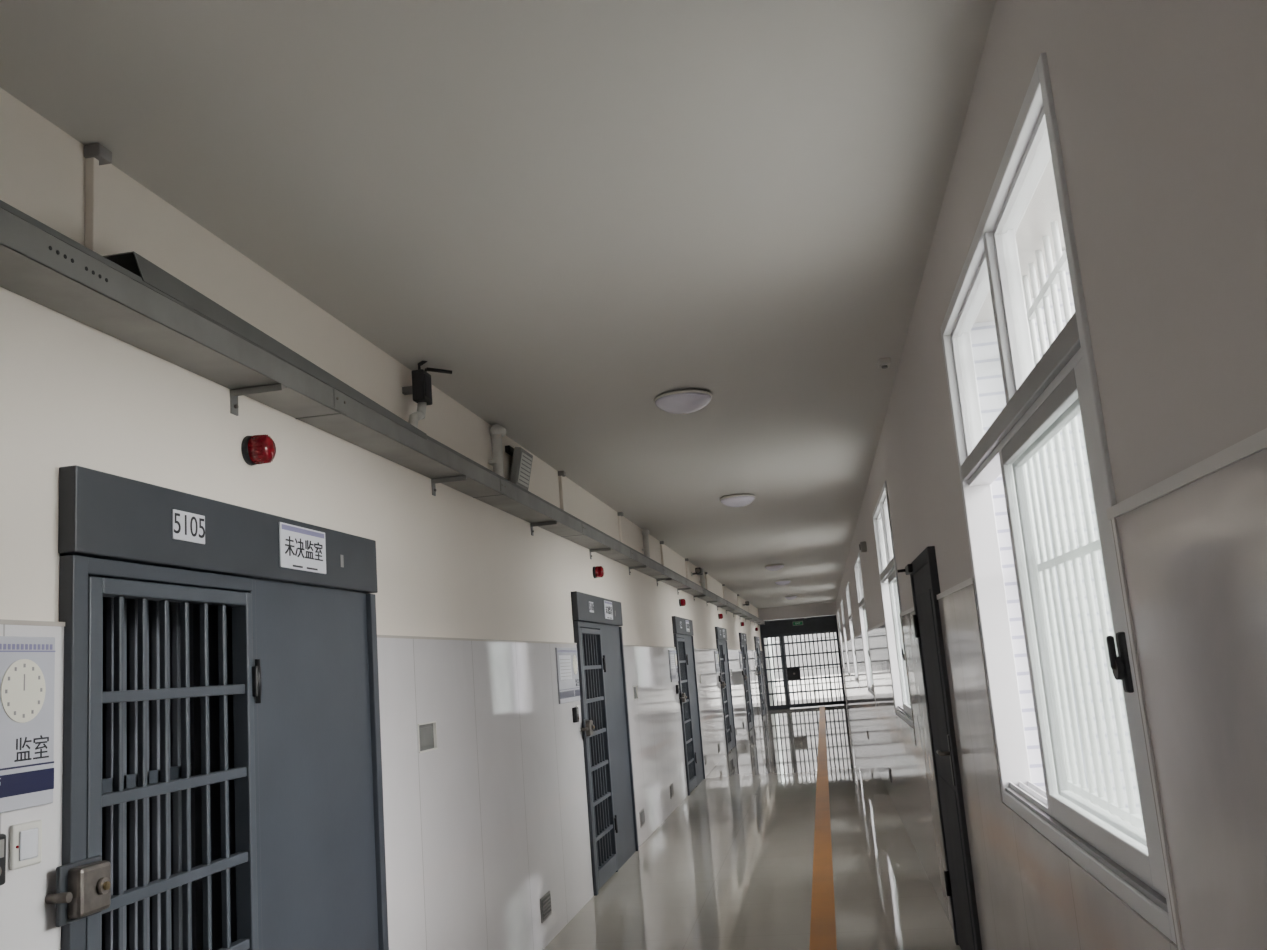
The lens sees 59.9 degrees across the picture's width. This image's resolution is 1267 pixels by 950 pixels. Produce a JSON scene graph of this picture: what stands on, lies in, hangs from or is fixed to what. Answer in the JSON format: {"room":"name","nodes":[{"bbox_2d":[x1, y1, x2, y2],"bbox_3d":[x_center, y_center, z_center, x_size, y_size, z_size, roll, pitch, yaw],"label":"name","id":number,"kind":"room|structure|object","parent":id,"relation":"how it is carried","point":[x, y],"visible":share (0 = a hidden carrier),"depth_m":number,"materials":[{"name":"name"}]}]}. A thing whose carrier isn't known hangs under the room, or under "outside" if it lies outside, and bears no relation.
{"room":"prison interior","nodes":[
{"label":"prison interior","id":0,"kind":"room"},
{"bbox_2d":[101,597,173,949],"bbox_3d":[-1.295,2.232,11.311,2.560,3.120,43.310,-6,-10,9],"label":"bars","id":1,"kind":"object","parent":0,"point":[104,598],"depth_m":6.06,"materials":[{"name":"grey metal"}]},
{"bbox_2d":[0,88,767,949],"bbox_3d":[0.142,2.050,11.510,0.243,2.920,42.100,-6,-10,9],"label":"wall","id":2,"kind":"structure","parent":0,"point":[474,608],"depth_m":4.55,"materials":[{"name":"beige paint"}]},
{"bbox_2d":[0,834,5,885],"bbox_3d":[-1.289,0.775,2.202,0.036,0.100,0.070,-6,-10,9],"label":"card reader","id":3,"kind":"object","parent":2,"relation":"attached to","point":[2,836],"visible":1,"depth_m":2.22,"materials":[{"name":"black plastic"}]},
{"bbox_2d":[9,820,41,869],"bbox_3d":[-1.281,0.780,2.323,0.014,0.090,0.090,-6,-10,9],"label":"wall switch","id":4,"kind":"object","parent":2,"relation":"attached to","point":[25,842],"visible":1,"depth_m":2.31,"materials":[{"name":"white plastic"}]},
{"bbox_2d":[0,636,54,812],"bbox_3d":[-1.338,0.494,2.148,0.015,0.360,0.600,-6,-10,9],"label":"notice board","id":5,"kind":"object","parent":2,"relation":"attached to","point":[27,664],"visible":1,"depth_m":2.35,"materials":[{"name":"grey plastic"}]},
{"bbox_2d":[84,143,111,252],"bbox_3d":[-1.361,-0.653,2.793,0.045,0.381,0.055,-6,-10,9],"label":"conduit","id":6,"kind":"object","parent":2,"relation":"attached to","point":[96,154],"visible":0.79,"depth_m":2.79,"materials":[{"name":"beige paint"}]},
{"bbox_2d":[45,465,388,949],"bbox_3d":[-1.188,1.140,3.256,0.318,2.070,1.828,-6,-10,9],"label":"door","id":7,"kind":"structure","parent":2,"relation":"in","point":[274,778],"depth_m":3.20,"materials":[{"name":"paint"}]},
{"bbox_2d":[174,513,204,537],"bbox_3d":[-1.216,0.139,3.013,0.001,0.056,0.151,-6,-10,9],"label":"number lettering","id":8,"kind":"object","parent":7,"relation":"attached to","point":[176,514],"visible":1,"depth_m":3.02,"materials":[{"name":"black"}]},
{"bbox_2d":[285,536,322,560],"bbox_3d":[-1.099,0.247,3.678,0.001,0.065,0.274,-6,-10,9],"label":"room type lettering","id":9,"kind":"object","parent":7,"relation":"attached to","point":[289,540],"visible":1,"depth_m":3.69,"materials":[{"name":"black"}]},
{"bbox_2d":[241,434,275,465],"bbox_3d":[-1.177,-0.081,3.472,0.080,0.096,0.096,-6,-10,9],"label":"beacon","id":10,"kind":"object","parent":2,"relation":"attached to","point":[256,449],"visible":1,"depth_m":3.44,"materials":[{"name":"red plastic"}]},
{"bbox_2d":[230,383,286,415],"bbox_3d":[-1.159,-0.233,3.401,0.170,0.075,0.040,-6,-10,9],"label":"bracket","id":11,"kind":"object","parent":2,"relation":"attached to","point":[234,393],"visible":1,"depth_m":3.39,"materials":[{"name":"metal"}]},
{"bbox_2d":[0,200,764,624],"bbox_3d":[0.242,0.987,11.640,0.171,0.150,42.050,-6,-10,9],"label":"cable tray","id":12,"kind":"object","parent":2,"relation":"attached to","point":[126,297],"visible":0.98,"depth_m":3.15,"materials":[{"name":"metal"}]},
{"bbox_2d":[402,361,451,427],"bbox_3d":[-0.954,-0.346,4.859,0.175,0.421,0.321,-9,-11,25],"label":"router","id":13,"kind":"object","parent":2,"relation":"attached to","point":[421,388],"visible":0.92,"depth_m":4.85,"materials":[{"name":"black plastic"}]},
{"bbox_2d":[418,721,437,752],"bbox_3d":[-0.888,1.123,4.717,0.017,0.120,0.220,-6,-10,9],"label":"recessed wall box","id":14,"kind":"object","parent":2,"relation":"attached to","point":[427,732],"visible":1,"depth_m":4.73,"materials":[{"name":"white plastic"}]},
{"bbox_2d":[431,475,468,495],"bbox_3d":[-0.858,0.051,5.153,0.170,0.075,0.040,-6,-10,9],"label":"bracket","id":15,"kind":"object","parent":2,"relation":"attached to","point":[457,478],"visible":1,"depth_m":5.14,"materials":[{"name":"metal"}]},
{"bbox_2d":[488,424,506,476],"bbox_3d":[-0.759,-0.101,6.196,0.081,0.376,0.147,-6,-10,9],"label":"drain pipe","id":16,"kind":"object","parent":2,"relation":"attached to","point":[497,432],"visible":0.91,"depth_m":6.14,"materials":[{"name":"white plastic"}]},
{"bbox_2d":[505,445,532,490],"bbox_3d":[-0.679,-0.036,6.615,0.097,0.242,0.300,-6,-10,9],"label":"wall speaker","id":17,"kind":"object","parent":2,"relation":"attached to","point":[521,464],"visible":0.9,"depth_m":6.52,"materials":[{"name":"grey plastic"}]},
{"bbox_2d":[530,521,557,535],"bbox_3d":[-0.558,0.334,6.904,0.170,0.075,0.040,-6,-10,9],"label":"bracket","id":18,"kind":"object","parent":2,"relation":"attached to","point":[532,525],"visible":1,"depth_m":6.89,"materials":[{"name":"metal"}]},
{"bbox_2d":[540,891,551,922],"bbox_3d":[-0.496,2.458,6.263,0.012,0.130,0.220,-6,-10,9],"label":"air vent","id":19,"kind":"object","parent":2,"relation":"in","point":[545,901],"visible":1,"depth_m":6.24,"materials":[{"name":"grey plastic"}]},
{"bbox_2d":[558,471,565,510],"bbox_3d":[-0.498,0.161,7.825,0.045,0.381,0.063,-6,-10,9],"label":"conduit","id":20,"kind":"object","parent":2,"relation":"attached to","point":[561,474],"visible":0.8,"depth_m":7.82,"materials":[{"name":"beige paint"}]},
{"bbox_2d":[555,648,579,703],"bbox_3d":[-0.438,1.345,7.404,0.015,0.360,0.600,-6,-10,9],"label":"notice board","id":21,"kind":"object","parent":2,"relation":"attached to","point":[566,658],"visible":1,"depth_m":7.36,"materials":[{"name":"grey plastic"}]},
{"bbox_2d":[572,707,578,722],"bbox_3d":[-0.389,1.625,7.458,0.036,0.100,0.070,-6,-10,9],"label":"card reader","id":22,"kind":"object","parent":2,"relation":"attached to","point":[575,710],"visible":1,"depth_m":7.43,"materials":[{"name":"black plastic"}]},
{"bbox_2d":[592,566,603,577],"bbox_3d":[-0.276,0.770,8.728,0.080,0.096,0.096,-6,-10,9],"label":"beacon","id":23,"kind":"object","parent":2,"relation":"attached to","point":[598,571],"visible":1,"depth_m":8.69,"materials":[{"name":"red plastic"}]},
{"bbox_2d":[589,548,610,558],"bbox_3d":[-0.258,0.618,8.656,0.170,0.075,0.040,-6,-10,9],"label":"bracket","id":24,"kind":"object","parent":2,"relation":"attached to","point":[600,549],"visible":1,"depth_m":8.64,"materials":[{"name":"metal"}]},
{"bbox_2d":[571,591,638,895],"bbox_3d":[-0.288,1.991,8.512,0.318,2.070,1.828,-6,-10,9],"label":"door","id":25,"kind":"structure","parent":2,"relation":"in","point":[598,636],"depth_m":8.38,"materials":[{"name":"paint"}]},
{"bbox_2d":[618,512,622,542],"bbox_3d":[-0.106,0.531,10.112,0.045,0.381,0.063,-6,-10,9],"label":"conduit","id":26,"kind":"object","parent":2,"relation":"attached to","point":[620,514],"visible":0.78,"depth_m":10.10,"materials":[{"name":"grey metal"}]},
{"bbox_2d":[633,686,637,699],"bbox_3d":[0.012,1.974,9.973,0.017,0.120,0.220,-6,-10,9],"label":"recessed wall box","id":27,"kind":"object","parent":2,"relation":"attached to","point":[635,690],"visible":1,"depth_m":10.01,"materials":[{"name":"white plastic"}]},
{"bbox_2d":[629,565,645,574],"bbox_3d":[0.042,0.901,10.409,0.170,0.075,0.040,-6,-10,9],"label":"bracket","id":28,"kind":"object","parent":2,"relation":"attached to","point":[644,566],"visible":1,"depth_m":10.39,"materials":[{"name":"metal"}]},
{"bbox_2d":[639,809,644,826],"bbox_3d":[0.080,3.001,9.621,0.012,0.130,0.220,-6,-10,9],"label":"air vent","id":29,"kind":"object","parent":2,"relation":"in","point":[642,815],"visible":1,"depth_m":9.59,"materials":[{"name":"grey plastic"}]},
{"bbox_2d":[642,529,649,557],"bbox_3d":[0.133,0.741,11.403,0.081,0.376,0.147,-6,-10,9],"label":"drain pipe","id":30,"kind":"object","parent":2,"relation":"attached to","point":[645,532],"visible":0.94,"depth_m":11.35,"materials":[{"name":"white plastic"}]},
{"bbox_2d":[660,541,663,565],"bbox_3d":[0.344,0.957,12.740,0.045,0.381,0.063,-6,-10,9],"label":"conduit","id":31,"kind":"object","parent":2,"relation":"attached to","point":[661,542],"visible":0.8,"depth_m":12.73,"materials":[{"name":"grey metal"}]},
{"bbox_2d":[656,578,671,585],"bbox_3d":[0.343,1.185,12.161,0.170,0.075,0.040,-6,-10,9],"label":"bracket","id":32,"kind":"object","parent":2,"relation":"attached to","point":[657,580],"visible":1,"depth_m":12.15,"materials":[{"name":"metal"}]},
{"bbox_2d":[670,783,673,797],"bbox_3d":[0.405,3.308,11.519,0.012,0.130,0.220,-6,-10,9],"label":"air vent","id":33,"kind":"object","parent":2,"relation":"in","point":[671,785],"visible":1,"depth_m":11.49,"materials":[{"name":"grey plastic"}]},
{"bbox_2d":[668,650,678,681],"bbox_3d":[0.463,2.195,12.660,0.015,0.360,0.600,-6,-10,9],"label":"notice board","id":34,"kind":"object","parent":2,"relation":"attached to","point":[672,653],"visible":1,"depth_m":12.60,"materials":[{"name":"grey plastic"}]},
{"bbox_2d":[679,599,685,605],"bbox_3d":[0.624,1.620,13.984,0.080,0.096,0.096,-6,-10,9],"label":"beacon","id":35,"kind":"object","parent":2,"relation":"attached to","point":[682,602],"visible":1,"depth_m":13.95,"materials":[{"name":"red plastic"}]},
{"bbox_2d":[685,558,688,578],"bbox_3d":[0.744,1.335,15.076,0.045,0.381,0.063,-6,-10,9],"label":"conduit","id":36,"kind":"object","parent":2,"relation":"attached to","point":[686,559],"visible":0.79,"depth_m":15.07,"materials":[{"name":"grey metal"}]},
{"bbox_2d":[672,616,704,795],"bbox_3d":[0.613,2.841,13.768,0.318,2.070,1.828,-6,-10,9],"label":"door","id":37,"kind":"structure","parent":2,"relation":"in","point":[682,636],"depth_m":13.68,"materials":[{"name":"paint"}]},
{"bbox_2d":[691,567,702,575],"bbox_3d":[0.888,1.375,15.604,0.160,0.100,0.255,-6,-10,9],"label":"security camera","id":38,"kind":"object","parent":2,"relation":"attached to","point":[698,571],"visible":1,"depth_m":15.50,"materials":[{"name":"black plastic"}]},
{"bbox_2d":[699,569,704,587],"bbox_3d":[1.050,1.607,16.756,0.081,0.376,0.147,-6,-10,9],"label":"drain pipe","id":39,"kind":"object","parent":2,"relation":"attached to","point":[702,582],"visible":0.67,"depth_m":16.70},
{"bbox_2d":[704,572,707,589],"bbox_3d":[1.178,1.744,17.607,0.045,0.381,0.063,-6,-10,9],"label":"conduit","id":40,"kind":"object","parent":2,"relation":"attached to","point":[704,572],"visible":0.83,"depth_m":17.60,"materials":[{"name":"grey metal"}]},
{"bbox_2d":[714,651,719,673],"bbox_3d":[1.364,3.046,17.916,0.015,0.360,0.600,-6,-10,9],"label":"notice board","id":41,"kind":"object","parent":2,"relation":"attached to","point":[716,654],"visible":1,"depth_m":17.85,"materials":[{"name":"grey plastic"}]},
{"bbox_2d":[715,627,736,753],"bbox_3d":[1.514,3.692,19.024,0.318,2.070,1.828,-6,-10,9],"label":"door","id":42,"kind":"structure","parent":2,"relation":"in","point":[721,639],"depth_m":18.94,"materials":[{"name":"paint"}]},
{"bbox_2d":[739,651,742,668],"bbox_3d":[2.264,3.896,23.172,0.015,0.360,0.600,-6,-10,9],"label":"notice board","id":43,"kind":"object","parent":2,"relation":"attached to","point":[740,652],"visible":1,"depth_m":23.07,"materials":[{"name":"grey plastic"}]},
{"bbox_2d":[739,632,754,730],"bbox_3d":[2.414,4.542,24.280,0.318,2.070,1.828,-6,-10,9],"label":"door","id":44,"kind":"structure","parent":2,"relation":"in","point":[743,640],"depth_m":24.19,"materials":[{"name":"paint"}]},
{"bbox_2d":[754,636,765,716],"bbox_3d":[3.315,5.393,29.536,0.318,2.070,1.828,-6,-10,9],"label":"door","id":45,"kind":"structure","parent":2,"relation":"in","point":[756,641],"depth_m":29.43,"materials":[{"name":"paint"}]},
{"bbox_2d":[0,0,1065,608],"bbox_3d":[0.502,0.712,13.104,5.870,0.200,45.300,-6,-10,9],"label":"ceiling","id":46,"kind":"structure","parent":0,"point":[583,213],"depth_m":3.28,"materials":[{"name":"paint"}]},
{"bbox_2d":[654,389,711,413],"bbox_3d":[0.268,-0.382,5.903,0.314,0.097,0.314,-6,-10,9],"label":"ceiling lamp","id":47,"kind":"object","parent":46,"relation":"attached to","point":[683,401],"depth_m":5.81,"materials":[{"name":"white plastic"}]},
{"bbox_2d":[720,494,754,506],"bbox_3d":[0.920,0.234,9.709,0.314,0.097,0.314,-6,-10,9],"label":"ceiling lamp","id":48,"kind":"object","parent":46,"relation":"attached to","point":[735,500],"depth_m":9.61,"materials":[{"name":"white plastic"}]},
{"bbox_2d":[765,564,783,570],"bbox_3d":[2.215,1.456,17.262,0.314,0.097,0.314,-6,-10,9],"label":"ceiling lamp","id":49,"kind":"object","parent":46,"relation":"attached to","point":[772,567],"depth_m":17.16,"materials":[{"name":"white plastic"}]},
{"bbox_2d":[775,580,790,584],"bbox_3d":[2.848,2.054,20.960,0.314,0.097,0.314,-6,-10,9],"label":"ceiling lamp","id":50,"kind":"object","parent":46,"relation":"attached to","point":[779,582],"depth_m":20.85,"materials":[{"name":"white plastic"}]},
{"bbox_2d":[785,595,796,599],"bbox_3d":[3.816,2.968,26.606,0.314,0.097,0.314,-6,-10,9],"label":"ceiling lamp","id":51,"kind":"object","parent":46,"relation":"attached to","point":[791,597],"depth_m":26.50,"materials":[{"name":"white plastic"}]},
{"bbox_2d":[877,358,890,368],"bbox_3d":[1.260,-0.557,5.525,0.060,0.040,0.100,-6,-10,9],"label":"ceiling sensor","id":52,"kind":"object","parent":46,"relation":"attached to","point":[883,363],"depth_m":5.48,"materials":[{"name":"white plastic"}]},
{"bbox_2d":[543,696,960,949],"bbox_3d":[1.961,3.909,13.877,2.710,0.200,48.300,-6,-10,9],"label":"floor","id":53,"kind":"structure","parent":0,"point":[730,867],"depth_m":8.04,"materials":[{"name":"grey tile"}]},
{"bbox_2d":[760,615,845,709],"bbox_3d":[4.878,5.417,31.781,2.222,2.550,0.200,-6,-10,9],"label":"security gate","id":54,"kind":"object","parent":53,"relation":"on","point":[819,624],"visible":0.97,"depth_m":31.80,"materials":[{"name":"metal"}]},
{"bbox_2d":[792,621,802,625],"bbox_3d":[4.771,4.308,31.939,0.300,0.120,0.034,-6,-10,9],"label":"exit sign","id":55,"kind":"object","parent":54,"relation":"attached to","point":[796,623],"visible":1,"depth_m":31.92,"materials":[{"name":"green plastic"}]},
{"bbox_2d":[770,633,840,699],"bbox_3d":[5.803,6.121,37.282,2.230,2.920,0.040,-6,-10,9],"label":"terrace railing","id":56,"kind":"object","parent":53,"relation":"on","point":[802,639],"visible":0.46,"depth_m":37.20,"materials":[{"name":"metal"}]},
{"bbox_2d":[809,706,836,949],"bbox_3d":[1.888,3.304,10.983,0.140,0.002,42.050,-6,-10,9],"label":"strip","id":57,"kind":"object","parent":53,"relation":"on","point":[823,924],"visible":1,"depth_m":7.87,"materials":[{"name":"orange paint"}]},
{"bbox_2d":[759,625,775,705],"bbox_3d":[4.169,5.854,35.017,0.240,2.920,5.800,-6,-10,9],"label":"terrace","id":58,"kind":"object","parent":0,"point":[765,640],"depth_m":34.86,"materials":[{"name":"white"}]},
{"bbox_2d":[758,602,836,620],"bbox_3d":[4.782,3.994,32.130,2.710,0.360,0.200,-6,-10,9],"label":"wall","id":59,"kind":"structure","parent":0,"point":[821,609],"depth_m":32.03,"materials":[{"name":"white paint"}]},
{"bbox_2d":[836,0,1266,949],"bbox_3d":[3.091,2.260,14.053,0.295,2.920,48.100,-6,-10,9],"label":"wall","id":60,"kind":"structure","parent":0,"point":[1160,106],"depth_m":1.78,"materials":[{"name":"white paint"}]},
{"bbox_2d":[837,608,844,671],"bbox_3d":[5.602,4.375,29.134,0.233,1.630,1.840,-6,-10,9],"label":"window","id":61,"kind":"structure","parent":60,"relation":"in","point":[838,608],"depth_m":29.95,"materials":[{"name":"white metal"}]},
{"bbox_2d":[841,599,849,675],"bbox_3d":[4.701,3.525,23.878,0.233,1.630,1.840,-6,-10,9],"label":"window","id":62,"kind":"structure","parent":60,"relation":"in","point":[842,608],"depth_m":24.66,"materials":[{"name":"white metal"}]},
{"bbox_2d":[846,582,858,682],"bbox_3d":[3.800,2.674,18.622,0.233,1.630,1.840,-6,-10,9],"label":"window","id":63,"kind":"structure","parent":60,"relation":"in","point":[847,586],"depth_m":19.39,"materials":[{"name":"white metal"}]},
{"bbox_2d":[859,541,866,551],"bbox_3d":[2.273,0.713,10.899,0.070,0.100,0.100,-6,-10,9],"label":"speaker","id":64,"kind":"object","parent":60,"relation":"attached to","point":[862,546],"visible":1,"depth_m":10.85},
{"bbox_2d":[854,553,873,694],"bbox_3d":[2.900,1.824,13.366,0.233,1.630,1.840,-6,-10,9],"label":"window","id":65,"kind":"structure","parent":60,"relation":"in","point":[857,566],"depth_m":14.10,"materials":[{"name":"white metal"}]},
{"bbox_2d":[873,481,912,726],"bbox_3d":[1.999,0.973,8.110,0.233,1.630,1.840,-6,-10,9],"label":"window","id":66,"kind":"structure","parent":60,"relation":"in","point":[882,525],"depth_m":8.34,"materials":[{"name":"white metal"}]},
{"bbox_2d":[898,546,981,949],"bbox_3d":[1.495,1.347,5.253,0.175,1.930,1.050,-6,-10,9],"label":"door","id":67,"kind":"structure","parent":60,"relation":"in","point":[923,571],"depth_m":5.15,"materials":[{"name":"paint"}]},
{"bbox_2d":[940,52,1176,944],"bbox_3d":[1.098,0.123,2.854,0.233,1.630,1.840,-6,-10,9],"label":"window","id":68,"kind":"structure","parent":60,"relation":"in","point":[1042,399],"depth_m":2.96,"materials":[{"name":"white metal"}]},
{"bbox_2d":[1026,250,1140,815],"bbox_3d":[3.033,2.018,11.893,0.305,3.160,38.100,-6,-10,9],"label":"bars","id":69,"kind":"object","parent":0,"point":[1055,262],"visible":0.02,"depth_m":3.92,"materials":[{"name":"white metal"}]},
{"label":"outside","id":70,"kind":"structure","parent":0,"visible":0},
{"bbox_2d":[774,674,842,700],"bbox_3d":[4.321,5.828,24.002,120.000,0.350,130.000,-6,-10,9],"label":"ground","id":71,"kind":"structure","parent":70,"point":[823,679],"depth_m":57.02,"materials":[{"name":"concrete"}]}
]}

